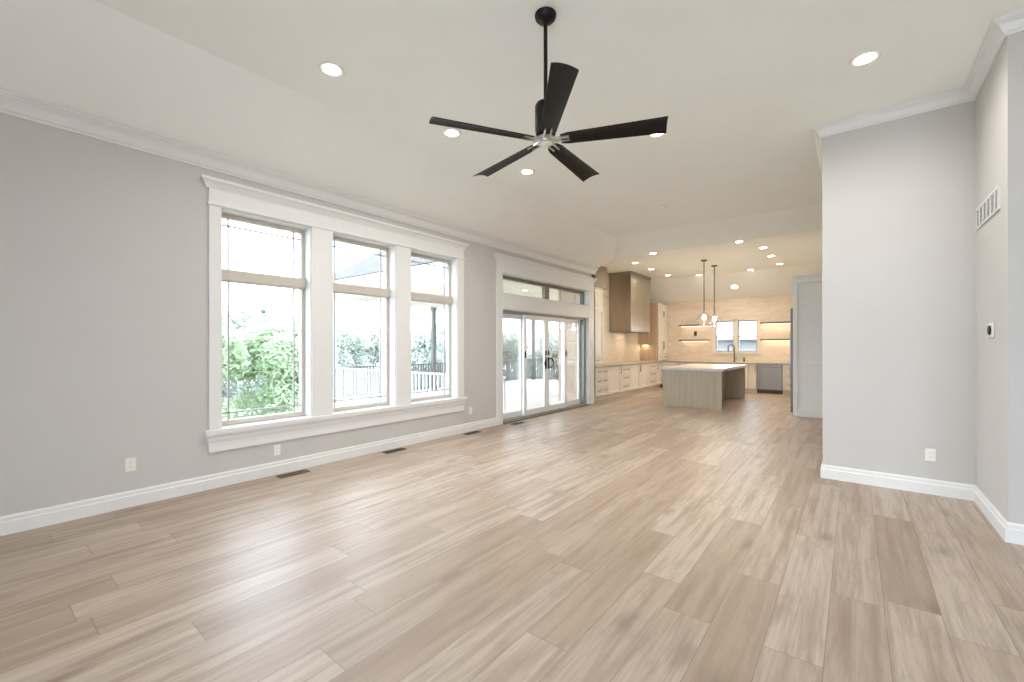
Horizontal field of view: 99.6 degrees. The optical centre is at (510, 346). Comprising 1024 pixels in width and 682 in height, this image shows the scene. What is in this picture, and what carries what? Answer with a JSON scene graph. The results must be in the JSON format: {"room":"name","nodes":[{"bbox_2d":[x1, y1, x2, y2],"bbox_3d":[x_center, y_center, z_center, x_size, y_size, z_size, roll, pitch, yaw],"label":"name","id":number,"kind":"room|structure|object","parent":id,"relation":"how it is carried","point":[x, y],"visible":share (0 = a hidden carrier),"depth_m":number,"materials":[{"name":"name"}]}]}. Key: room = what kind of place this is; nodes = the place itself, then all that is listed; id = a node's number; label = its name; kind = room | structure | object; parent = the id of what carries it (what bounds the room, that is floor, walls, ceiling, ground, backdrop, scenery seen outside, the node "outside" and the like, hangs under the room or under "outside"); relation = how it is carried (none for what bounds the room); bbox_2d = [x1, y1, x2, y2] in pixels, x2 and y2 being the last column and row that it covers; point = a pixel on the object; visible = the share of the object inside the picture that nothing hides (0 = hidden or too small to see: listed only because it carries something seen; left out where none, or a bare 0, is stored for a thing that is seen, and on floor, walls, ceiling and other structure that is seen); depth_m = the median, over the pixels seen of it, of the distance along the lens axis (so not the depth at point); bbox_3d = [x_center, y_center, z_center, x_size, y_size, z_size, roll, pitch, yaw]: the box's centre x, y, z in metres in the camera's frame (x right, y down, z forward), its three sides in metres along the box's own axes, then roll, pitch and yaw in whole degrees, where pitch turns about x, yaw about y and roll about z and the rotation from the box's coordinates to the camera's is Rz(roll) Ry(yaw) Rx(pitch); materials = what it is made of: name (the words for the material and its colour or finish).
{"room":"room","nodes":[
{"label":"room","id":0,"kind":"room"},
{"bbox_2d":[0,113,594,516],"bbox_3d":[-1.802,-0.482,5.851,0.240,3.750,12.120,0,0,38],"label":"wall","id":1,"kind":"structure","parent":0,"point":[104,245],"depth_m":3.67,"materials":[{"name":"paint"}]},
{"bbox_2d":[125,457,135,471],"bbox_3d":[-3.301,1.030,3.761,0.009,0.116,0.072,0,0,38],"label":"wall outlet","id":2,"kind":"object","parent":1,"relation":"attached to","point":[130,463],"visible":1,"depth_m":3.76,"materials":[{"name":"plastic"}]},
{"bbox_2d":[0,417,496,535],"bbox_3d":[-2.855,1.325,4.314,0.019,0.140,8.400,0,0,38],"label":"baseboard","id":3,"kind":"structure","parent":1,"relation":"attached to","point":[28,520],"depth_m":4.14,"materials":[{"name":"white paint"}]},
{"bbox_2d":[274,444,280,455],"bbox_3d":[-2.542,1.132,4.716,0.009,0.116,0.072,0,0,38],"label":"wall outlet","id":4,"kind":"object","parent":1,"relation":"attached to","point":[277,448],"visible":1,"depth_m":4.71,"materials":[{"name":"plastic"}]},
{"bbox_2d":[0,89,597,274],"bbox_3d":[-1.675,-1.798,5.748,0.090,0.142,12.120,0,0,38],"label":"trim","id":5,"kind":"structure","parent":1,"relation":"attached to","point":[13,104],"depth_m":4.28,"materials":[{"name":"white paint"}]},
{"bbox_2d":[200,174,468,452],"bbox_3d":[-1.904,-0.299,5.635,0.268,2.685,3.651,0,0,38],"label":"window","id":6,"kind":"structure","parent":1,"relation":"in","point":[229,276],"depth_m":5.07,"materials":[{"name":"white wood"}]},
{"bbox_2d":[333,236,389,411],"bbox_3d":[-1.976,-0.278,5.668,0.115,2.183,0.893,0,0,38],"label":"window","id":7,"kind":"structure","parent":6,"relation":"attached to","point":[339,288],"depth_m":5.80,"materials":[{"name":"white wood"}]},
{"bbox_2d":[411,253,451,401],"bbox_3d":[-1.244,-0.280,6.588,0.115,2.183,0.893,0,0,38],"label":"window","id":8,"kind":"structure","parent":6,"relation":"attached to","point":[415,296],"depth_m":6.86,"materials":[{"name":"white wood"}]},
{"bbox_2d":[335,251,557,308],"bbox_3d":[0.427,-3.294,14.389,6.875,3.886,10.830,0,0,38],"label":"porch roof","id":9,"kind":"structure","parent":1,"relation":"attached to","point":[428,279],"depth_m":11.28,"materials":[{"name":"white paint"}]},
{"bbox_2d":[503,276,583,304],"bbox_3d":[0.738,-1.130,9.081,0.080,0.339,3.176,0,0,38],"label":"window frame","id":10,"kind":"structure","parent":1,"relation":"in","point":[545,287],"depth_m":9.04,"materials":[{"name":"white paint"}]},
{"bbox_2d":[493,253,596,424],"bbox_3d":[0.867,-0.121,9.043,0.166,3.020,3.772,0,0,38],"label":"door frame","id":11,"kind":"structure","parent":1,"relation":"attached to","point":[506,265],"depth_m":8.68,"materials":[{"name":"white paint"}]},
{"bbox_2d":[503,310,589,423],"bbox_3d":[0.793,0.365,9.039,0.255,2.048,3.200,0,0,38],"label":"door","id":12,"kind":"structure","parent":1,"relation":"in","point":[523,413],"depth_m":9.03,"materials":[{"name":"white glass"}]},
{"bbox_2d":[0,386,1023,681],"bbox_3d":[3.230,1.445,5.565,9.870,0.120,17.930,0,0,38],"label":"floor","id":13,"kind":"structure","parent":0,"point":[633,537],"depth_m":2.68,"materials":[{"name":"brown wood"}]},
{"bbox_2d":[276,469,309,477],"bbox_3d":[-2.367,1.391,4.718,0.110,0.006,0.320,0,0,38],"label":"floor vent","id":14,"kind":"object","parent":13,"relation":"in","point":[301,471],"visible":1,"depth_m":4.72,"materials":[{"name":"brown metal"}]},
{"bbox_2d":[382,448,405,453],"bbox_3d":[-1.540,1.389,5.759,0.110,0.006,0.320,0,0,38],"label":"floor vent","id":15,"kind":"object","parent":13,"relation":"in","point":[398,449],"visible":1,"depth_m":5.75,"materials":[{"name":"brown metal"}]},
{"bbox_2d":[464,431,481,434],"bbox_3d":[-0.607,1.388,6.934,0.110,0.006,0.320,0,0,38],"label":"floor vent","id":16,"kind":"object","parent":13,"relation":"in","point":[473,432],"visible":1,"depth_m":6.94,"materials":[{"name":"brown metal"}]},
{"bbox_2d":[595,367,607,400],"bbox_3d":[2.092,0.962,11.220,0.712,0.850,0.728,0,0,38],"label":"base cabinet","id":17,"kind":"object","parent":13,"relation":"on","point":[601,374],"visible":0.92,"depth_m":11.04,"materials":[{"name":"beige paint"}]},
{"bbox_2d":[595,360,789,367],"bbox_3d":[5.058,0.510,11.742,4.709,0.041,5.619,0,0,38],"label":"countertop","id":18,"kind":"structure","parent":17,"relation":"on","point":[628,362],"depth_m":13.03,"materials":[{"name":"beige stone"}]},
{"bbox_2d":[595,287,602,364],"bbox_3d":[2.007,-0.530,11.343,0.428,2.047,1.200,0,0,38],"label":"tall cabinet","id":19,"kind":"object","parent":18,"relation":"on","point":[598,291],"visible":0.2,"depth_m":11.51,"materials":[{"name":"beige paint"}]},
{"bbox_2d":[595,266,606,289],"bbox_3d":[2.057,-1.860,11.442,0.389,0.603,1.420,0,0,38],"label":"soffit panel","id":20,"kind":"object","parent":19,"relation":"on","point":[601,274],"visible":0.22,"depth_m":11.63,"materials":[{"name":"brown wood"}]},
{"bbox_2d":[640,301,667,360],"bbox_3d":[4.944,-0.499,14.840,0.678,1.977,0.870,0,0,38],"label":"tall cabinet","id":21,"kind":"object","parent":18,"relation":"on","point":[657,350],"visible":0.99,"depth_m":14.48,"materials":[{"name":"beige wood"}]},
{"bbox_2d":[605,366,621,398],"bbox_3d":[2.558,0.961,11.807,0.712,0.850,0.768,0,0,38],"label":"base cabinet","id":22,"kind":"object","parent":13,"relation":"on","point":[614,372],"visible":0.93,"depth_m":11.64,"materials":[{"name":"beige paint"}]},
{"bbox_2d":[618,365,629,395],"bbox_3d":[3.000,0.960,12.363,0.712,0.850,0.648,0,0,38],"label":"base cabinet","id":23,"kind":"object","parent":13,"relation":"on","point":[625,376],"visible":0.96,"depth_m":12.20,"materials":[{"name":"beige paint"}]},
{"bbox_2d":[627,363,647,393],"bbox_3d":[3.631,0.959,13.158,0.712,0.850,1.378,0,0,38],"label":"base cabinet","id":24,"kind":"object","parent":13,"relation":"on","point":[638,373],"visible":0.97,"depth_m":12.92,"materials":[{"name":"beige paint"}]},
{"bbox_2d":[646,363,656,389],"bbox_3d":[4.288,0.958,13.984,0.712,0.850,0.728,0,0,38],"label":"base cabinet","id":25,"kind":"object","parent":13,"relation":"on","point":[652,367],"visible":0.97,"depth_m":13.78,"materials":[{"name":"beige paint"}]},
{"bbox_2d":[654,362,662,387],"bbox_3d":[4.708,0.958,14.512,0.712,0.850,0.618,0,0,38],"label":"base cabinet","id":26,"kind":"object","parent":13,"relation":"on","point":[659,377],"visible":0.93,"depth_m":14.34,"materials":[{"name":"beige paint"}]},
{"bbox_2d":[663,362,695,366],"bbox_3d":[5.697,0.956,14.378,1.068,0.850,0.696,0,0,38],"label":"base cabinet","id":27,"kind":"object","parent":13,"relation":"on","point":[665,364],"visible":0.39,"depth_m":14.26,"materials":[{"name":"beige paint"}]},
{"bbox_2d":[661,364,746,409],"bbox_3d":[4.880,0.935,10.754,1.340,0.895,2.660,0,0,38],"label":"kitchen island","id":28,"kind":"object","parent":13,"relation":"on","point":[703,386],"visible":1,"depth_m":9.87,"materials":[{"name":"beige wood"}]},
{"bbox_2d":[661,364,746,371],"bbox_3d":[4.880,0.519,10.754,1.340,0.064,2.660,0,0,38],"label":"island countertop","id":29,"kind":"structure","parent":28,"relation":"on","point":[687,367],"depth_m":10.01,"materials":[{"name":"white stone"}]},
{"bbox_2d":[696,363,748,391],"bbox_3d":[6.699,0.954,13.582,1.488,0.850,0.696,0,0,38],"label":"base cabinet","id":30,"kind":"object","parent":13,"relation":"on","point":[747,367],"visible":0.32,"depth_m":12.92,"materials":[{"name":"beige paint"}]},
{"bbox_2d":[749,364,756,392],"bbox_3d":[7.365,0.953,13.053,0.208,0.850,0.696,0,0,38],"label":"base cabinet","id":31,"kind":"object","parent":13,"relation":"on","point":[752,367],"visible":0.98,"depth_m":12.83,"materials":[{"name":"beige paint"}]},
{"bbox_2d":[757,364,782,393],"bbox_3d":[7.692,0.953,12.774,0.640,0.850,0.725,0,0,38],"label":"dishwasher","id":32,"kind":"object","parent":13,"relation":"on","point":[769,376],"visible":0.97,"depth_m":12.54,"materials":[{"name":"silver metal"}]},
{"bbox_2d":[783,365,790,394],"bbox_3d":[8.191,0.952,12.397,0.598,0.850,0.696,0,0,38],"label":"base cabinet","id":33,"kind":"object","parent":13,"relation":"on","point":[786,368],"visible":0.41,"depth_m":12.30,"materials":[{"name":"beige paint"}]},
{"bbox_2d":[790,308,792,411],"bbox_3d":[6.175,0.295,8.850,0.761,2.130,0.990,0,0,38],"label":"refrigerator","id":34,"kind":"object","parent":13,"relation":"on","point":[791,309],"visible":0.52,"depth_m":8.66,"materials":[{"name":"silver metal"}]},
{"bbox_2d":[793,274,822,417],"bbox_3d":[6.212,-0.002,8.791,0.689,2.765,1.145,0,0,38],"label":"tall cabinet","id":35,"kind":"object","parent":13,"relation":"on","point":[807,289],"visible":0.77,"depth_m":8.44,"materials":[{"name":"grey paint"}]},
{"bbox_2d":[0,0,1023,302],"bbox_3d":[3.241,-1.863,5.425,10.070,0.884,18.130,0,0,38],"label":"ceiling","id":36,"kind":"structure","parent":0,"point":[741,86],"depth_m":3.80,"materials":[{"name":"paint"}]},
{"bbox_2d":[318,61,344,77],"bbox_3d":[-1.482,-2.292,3.589,0.207,0.009,0.207,0,0,38],"label":"recessed light","id":37,"kind":"object","parent":36,"relation":"in","point":[331,69],"visible":1,"depth_m":3.58,"materials":[{"name":"white"}]},
{"bbox_2d":[442,128,460,137],"bbox_3d":[-0.630,-2.293,4.661,0.207,0.009,0.207,0,0,38],"label":"recessed light","id":38,"kind":"object","parent":36,"relation":"in","point":[449,132],"visible":1,"depth_m":4.66,"materials":[{"name":"white"}]},
{"bbox_2d":[519,169,534,174],"bbox_3d":[0.219,-2.295,5.698,0.207,0.009,0.207,0,0,38],"label":"recessed light","id":39,"kind":"object","parent":36,"relation":"in","point":[523,171],"visible":1,"depth_m":5.68,"materials":[{"name":"white"}]},
{"bbox_2d":[429,6,667,181],"bbox_3d":[0.258,-1.846,3.042,1.551,0.908,1.516,0,0,38],"label":"ceiling fan","id":40,"kind":"object","parent":36,"relation":"hanging from","point":[549,110],"visible":1,"depth_m":2.90,"materials":[{"name":"brown metal"}]},
{"bbox_2d":[647,131,666,137],"bbox_3d":[1.583,-2.297,4.666,0.207,0.009,0.207,0,0,38],"label":"recessed light","id":41,"kind":"object","parent":36,"relation":"in","point":[654,135],"visible":0.39,"depth_m":4.72,"materials":[{"name":"white"}]},
{"bbox_2d":[701,260,706,319],"bbox_3d":[4.882,-1.332,10.897,0.329,1.672,0.329,0,0,38],"label":"pendant light","id":42,"kind":"object","parent":36,"relation":"hanging from","point":[703,312],"visible":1,"depth_m":10.89,"materials":[{"name":"brown metal"}]},
{"bbox_2d":[711,265,716,320],"bbox_3d":[5.482,-1.333,11.620,0.329,1.672,0.329,0,0,38],"label":"pendant light","id":43,"kind":"object","parent":36,"relation":"hanging from","point":[714,266],"visible":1,"depth_m":11.61,"materials":[{"name":"brown metal"}]},
{"bbox_2d":[730,284,738,288],"bbox_3d":[6.852,-1.815,13.225,0.251,0.126,0.222,0,0,44],"label":"recessed light","id":44,"kind":"object","parent":36,"relation":"in","point":[734,286],"visible":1,"depth_m":13.22,"materials":[{"name":"white"}]},
{"bbox_2d":[849,50,881,66],"bbox_3d":[2.840,-2.299,3.462,0.207,0.009,0.207,0,0,38],"label":"recessed light","id":45,"kind":"object","parent":36,"relation":"in","point":[865,58],"visible":1,"depth_m":3.46,"materials":[{"name":"white"}]},
{"bbox_2d":[558,274,594,401],"bbox_3d":[1.640,-0.488,10.746,0.940,3.750,0.169,0,0,38],"label":"wall","id":46,"kind":"structure","parent":0,"point":[563,296],"depth_m":10.75,"materials":[{"name":"beige paint"}]},
{"bbox_2d":[602,273,639,362],"bbox_3d":[3.199,-0.415,13.327,0.170,3.600,5.810,0,0,38],"label":"wall","id":47,"kind":"structure","parent":0,"point":[617,347],"depth_m":13.21,"materials":[{"name":"beige stone"}]},
{"bbox_2d":[609,271,650,332],"bbox_3d":[3.689,-1.293,13.249,0.694,1.742,1.550,0,0,38],"label":"range hood","id":48,"kind":"object","parent":47,"relation":"attached to","point":[629,291],"visible":1,"depth_m":12.76,"materials":[{"name":"brown wood"}]},
{"bbox_2d":[638,333,649,344],"bbox_3d":[4.488,-0.777,14.525,0.357,1.440,0.150,0,0,38],"label":"upper cabinet","id":49,"kind":"object","parent":47,"relation":"attached to","point":[643,338],"visible":0.42,"depth_m":14.46,"materials":[{"name":"beige wood"}]},
{"bbox_2d":[661,294,792,385],"bbox_3d":[8.814,-0.424,12.461,9.700,3.600,0.180,0,0,38],"label":"wall","id":50,"kind":"structure","parent":0,"point":[776,308],"depth_m":13.87,"materials":[{"name":"beige tile"}]},
{"bbox_2d":[679,324,709,326],"bbox_3d":[6.098,-0.686,14.363,0.920,0.051,0.219,0,0,38],"label":"shelf","id":51,"kind":"object","parent":50,"relation":"attached to","point":[699,324],"visible":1,"depth_m":14.29,"materials":[{"name":"brown wood"}]},
{"bbox_2d":[679,340,709,340],"bbox_3d":[6.098,-0.191,14.363,0.920,0.051,0.219,0,0,38],"label":"shelf","id":52,"kind":"object","parent":50,"relation":"attached to","point":[679,340],"visible":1,"depth_m":14.25,"materials":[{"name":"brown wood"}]},
{"bbox_2d":[716,321,732,351],"bbox_3d":[6.925,-0.311,13.956,0.540,1.000,0.070,0,0,38],"label":"window","id":53,"kind":"structure","parent":50,"relation":"in","point":[716,321],"depth_m":14.04,"materials":[{"name":"white wood"}]},
{"bbox_2d":[712,318,760,353],"bbox_3d":[7.119,-0.306,13.671,1.380,1.110,0.035,0,0,38],"label":"window frame","id":54,"kind":"structure","parent":50,"relation":"in","point":[735,321],"depth_m":13.65,"materials":[{"name":"beige paint"}]},
{"bbox_2d":[738,320,756,351],"bbox_3d":[7.441,-0.312,13.546,0.540,1.000,0.070,0,0,38],"label":"window","id":55,"kind":"structure","parent":50,"relation":"in","point":[739,336],"depth_m":13.58,"materials":[{"name":"white wood"}]},
{"bbox_2d":[760,339,789,340],"bbox_3d":[8.095,-0.190,12.777,1.220,0.051,0.219,0,0,38],"label":"shelf","id":56,"kind":"object","parent":50,"relation":"attached to","point":[760,339],"visible":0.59,"depth_m":12.85,"materials":[{"name":"brown wood"}]},
{"bbox_2d":[760,321,790,323],"bbox_3d":[8.094,-0.700,12.777,1.220,0.051,0.219,0,0,38],"label":"shelf","id":57,"kind":"object","parent":50,"relation":"attached to","point":[786,322],"visible":0.59,"depth_m":12.89,"materials":[{"name":"brown wood"}]},
{"bbox_2d":[822,31,1023,524],"bbox_3d":[5.952,-0.494,7.066,3.634,3.750,11.387,0,0,17],"label":"wall","id":58,"kind":"structure","parent":0,"point":[912,290],"depth_m":4.04,"materials":[{"name":"paint"}]},
{"bbox_2d":[811,9,1023,180],"bbox_3d":[4.426,-2.255,3.837,2.297,0.105,5.978,0,0,-8],"label":"trim","id":59,"kind":"structure","parent":58,"relation":"attached to","point":[998,29],"depth_m":3.93,"materials":[{"name":"white paint"}]},
{"bbox_2d":[820,460,1023,544],"bbox_3d":[4.665,1.312,4.645,2.791,0.140,7.055,0,0,1],"label":"baseboard","id":60,"kind":"structure","parent":58,"relation":"attached to","point":[1010,532],"depth_m":4.02,"materials":[{"name":"white paint"}]},
{"bbox_2d":[925,448,935,461],"bbox_3d":[3.933,1.018,4.048,0.072,0.116,0.009,0,0,38],"label":"wall outlet","id":61,"kind":"object","parent":58,"relation":"attached to","point":[930,454],"visible":1,"depth_m":4.05,"materials":[{"name":"plastic"}]},
{"bbox_2d":[975,184,1000,229],"bbox_3d":[3.875,-1.114,3.516,0.012,0.185,0.770,0,0,38],"label":"air vent","id":62,"kind":"object","parent":58,"relation":"in","point":[991,204],"visible":1,"depth_m":3.48,"materials":[{"name":"white metal"}]},
{"bbox_2d":[987,322,994,337],"bbox_3d":[3.788,-0.126,3.414,0.024,0.120,0.150,0,0,38],"label":"thermostat","id":63,"kind":"object","parent":58,"relation":"attached to","point":[991,326],"visible":1,"depth_m":3.38,"materials":[{"name":"white paint"}]},
{"label":"outside","id":64,"kind":"structure","parent":0,"visible":0},
{"bbox_2d":[333,379,560,411],"bbox_3d":[0.481,1.659,14.244,6.628,0.260,10.100,0,0,38],"label":"deck","id":65,"kind":"object","parent":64,"point":[534,387],"visible":0.2,"depth_m":13.44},
{"bbox_2d":[333,299,337,399],"bbox_3d":[-5.064,0.098,12.402,0.180,2.880,0.180,0,0,38],"label":"porch post","id":66,"kind":"object","parent":65,"relation":"on","point":[336,300],"visible":0.26,"depth_m":12.37,"materials":[{"name":"white paint"}]},
{"bbox_2d":[379,298,383,401],"bbox_3d":[-3.245,0.095,11.059,0.180,2.880,0.180,0,0,38],"label":"porch post","id":67,"kind":"object","parent":65,"relation":"on","point":[382,299],"visible":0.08,"depth_m":10.98,"materials":[{"name":"white paint"}]},
{"bbox_2d":[333,367,507,412],"bbox_3d":[-2.532,1.034,10.315,6.300,0.880,0.090,0,0,38],"label":"deck railing","id":68,"kind":"object","parent":65,"relation":"on","point":[337,368],"visible":0.45,"depth_m":11.20,"materials":[{"name":"white wood"}]},
{"bbox_2d":[430,308,436,389],"bbox_3d":[-2.690,0.094,15.165,0.180,2.880,0.180,0,0,38],"label":"porch post","id":69,"kind":"object","parent":65,"relation":"on","point":[433,310],"visible":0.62,"depth_m":15.11,"materials":[{"name":"grey wood"}]},
{"bbox_2d":[340,359,530,396],"bbox_3d":[-2.005,1.033,16.282,0.090,0.880,9.600,0,0,38],"label":"deck railing","id":70,"kind":"object","parent":65,"relation":"on","point":[420,364],"visible":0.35,"depth_m":15.06,"materials":[{"name":"white wood"}]},
{"bbox_2d":[531,320,535,379],"bbox_3d":[1.067,0.088,19.894,0.180,2.880,0.180,0,0,38],"label":"porch post","id":71,"kind":"object","parent":65,"relation":"on","point":[533,336],"visible":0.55,"depth_m":19.84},
{"bbox_2d":[536,359,557,378],"bbox_3d":[3.286,1.025,18.337,5.530,0.880,0.090,0,0,38],"label":"deck railing","id":72,"kind":"object","parent":65,"relation":"on","point":[536,359],"visible":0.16,"depth_m":19.53,"materials":[{"name":"white wood"}]},
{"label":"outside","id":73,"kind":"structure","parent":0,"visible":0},
{"bbox_2d":[222,376,379,418],"bbox_3d":[5.176,4.952,14.541,130.000,1.381,109.200,0,0,38],"label":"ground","id":74,"kind":"structure","parent":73,"point":[378,376],"depth_m":31.71,"materials":[{"name":"green plant"}]},
{"bbox_2d":[222,315,252,419],"bbox_3d":[-12.095,1.513,14.853,4.974,6.672,4.937,0,0,32],"label":"leafy tree","id":75,"kind":"object","parent":74,"relation":"on","point":[237,357],"visible":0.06,"depth_m":15.28,"materials":[{"name":"green plant"}]},
{"bbox_2d":[222,308,276,410],"bbox_3d":[-13.925,1.475,21.860,5.276,7.020,5.402,0,0,-23],"label":"leafy tree","id":76,"kind":"object","parent":74,"relation":"on","point":[241,318],"visible":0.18,"depth_m":21.72,"materials":[{"name":"grey plant"}]},
{"bbox_2d":[224,317,298,418],"bbox_3d":[-9.800,1.731,19.011,4.643,6.228,4.608,0,0,30],"label":"leafy tree","id":77,"kind":"object","parent":74,"relation":"on","point":[270,348],"visible":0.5,"depth_m":17.37,"materials":[{"name":"green plant"}]},
{"bbox_2d":[239,309,287,415],"bbox_3d":[-15.218,1.335,27.052,3.198,7.435,3.200,0,0,45],"label":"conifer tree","id":78,"kind":"object","parent":74,"relation":"on","point":[261,310],"visible":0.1,"depth_m":27.01,"materials":[{"name":"green plant"}]},
{"bbox_2d":[337,325,378,397],"bbox_3d":[-9.751,1.797,25.686,4.701,6.254,4.812,0,0,-40],"label":"leafy tree","id":79,"kind":"object","parent":74,"relation":"on","point":[350,341],"visible":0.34,"depth_m":25.31,"materials":[{"name":"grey plant"}]},
{"bbox_2d":[345,321,379,385],"bbox_3d":[-11.362,1.534,34.804,5.500,7.148,5.372,0,0,-42],"label":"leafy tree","id":80,"kind":"object","parent":74,"relation":"on","point":[373,353],"visible":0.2,"depth_m":33.59,"materials":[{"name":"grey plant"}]},
{"bbox_2d":[411,329,445,390],"bbox_3d":[-5.660,1.857,29.223,4.557,6.063,4.665,0,0,-3],"label":"leafy tree","id":81,"kind":"object","parent":74,"relation":"on","point":[421,340],"visible":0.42,"depth_m":27.86,"materials":[{"name":"grey plant"}]},
{"bbox_2d":[424,324,445,377],"bbox_3d":[-5.749,1.484,38.606,5.372,7.148,5.500,0,0,-42],"label":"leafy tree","id":82,"kind":"object","parent":74,"relation":"on","point":[439,328],"visible":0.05,"depth_m":37.41,"materials":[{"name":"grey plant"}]},
{"bbox_2d":[503,329,541,381],"bbox_3d":[-0.166,1.758,31.082,4.605,6.126,4.714,0,0,26],"label":"leafy tree","id":83,"kind":"object","parent":74,"relation":"on","point":[511,340],"visible":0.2,"depth_m":31.02,"materials":[{"name":"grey plant"}]},
{"bbox_2d":[530,331,557,379],"bbox_3d":[3.840,1.733,34.789,4.714,6.126,4.605,0,0,14],"label":"leafy tree","id":84,"kind":"object","parent":74,"relation":"on","point":[553,340],"visible":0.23,"depth_m":33.95,"materials":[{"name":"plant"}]},
{"bbox_2d":[717,338,755,350],"bbox_3d":[15.847,2.015,25.728,10.800,5.100,6.800,0,0,38],"label":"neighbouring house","id":85,"kind":"structure","parent":74,"relation":"on","point":[746,344],"depth_m":24.52,"materials":[{"name":"white"}]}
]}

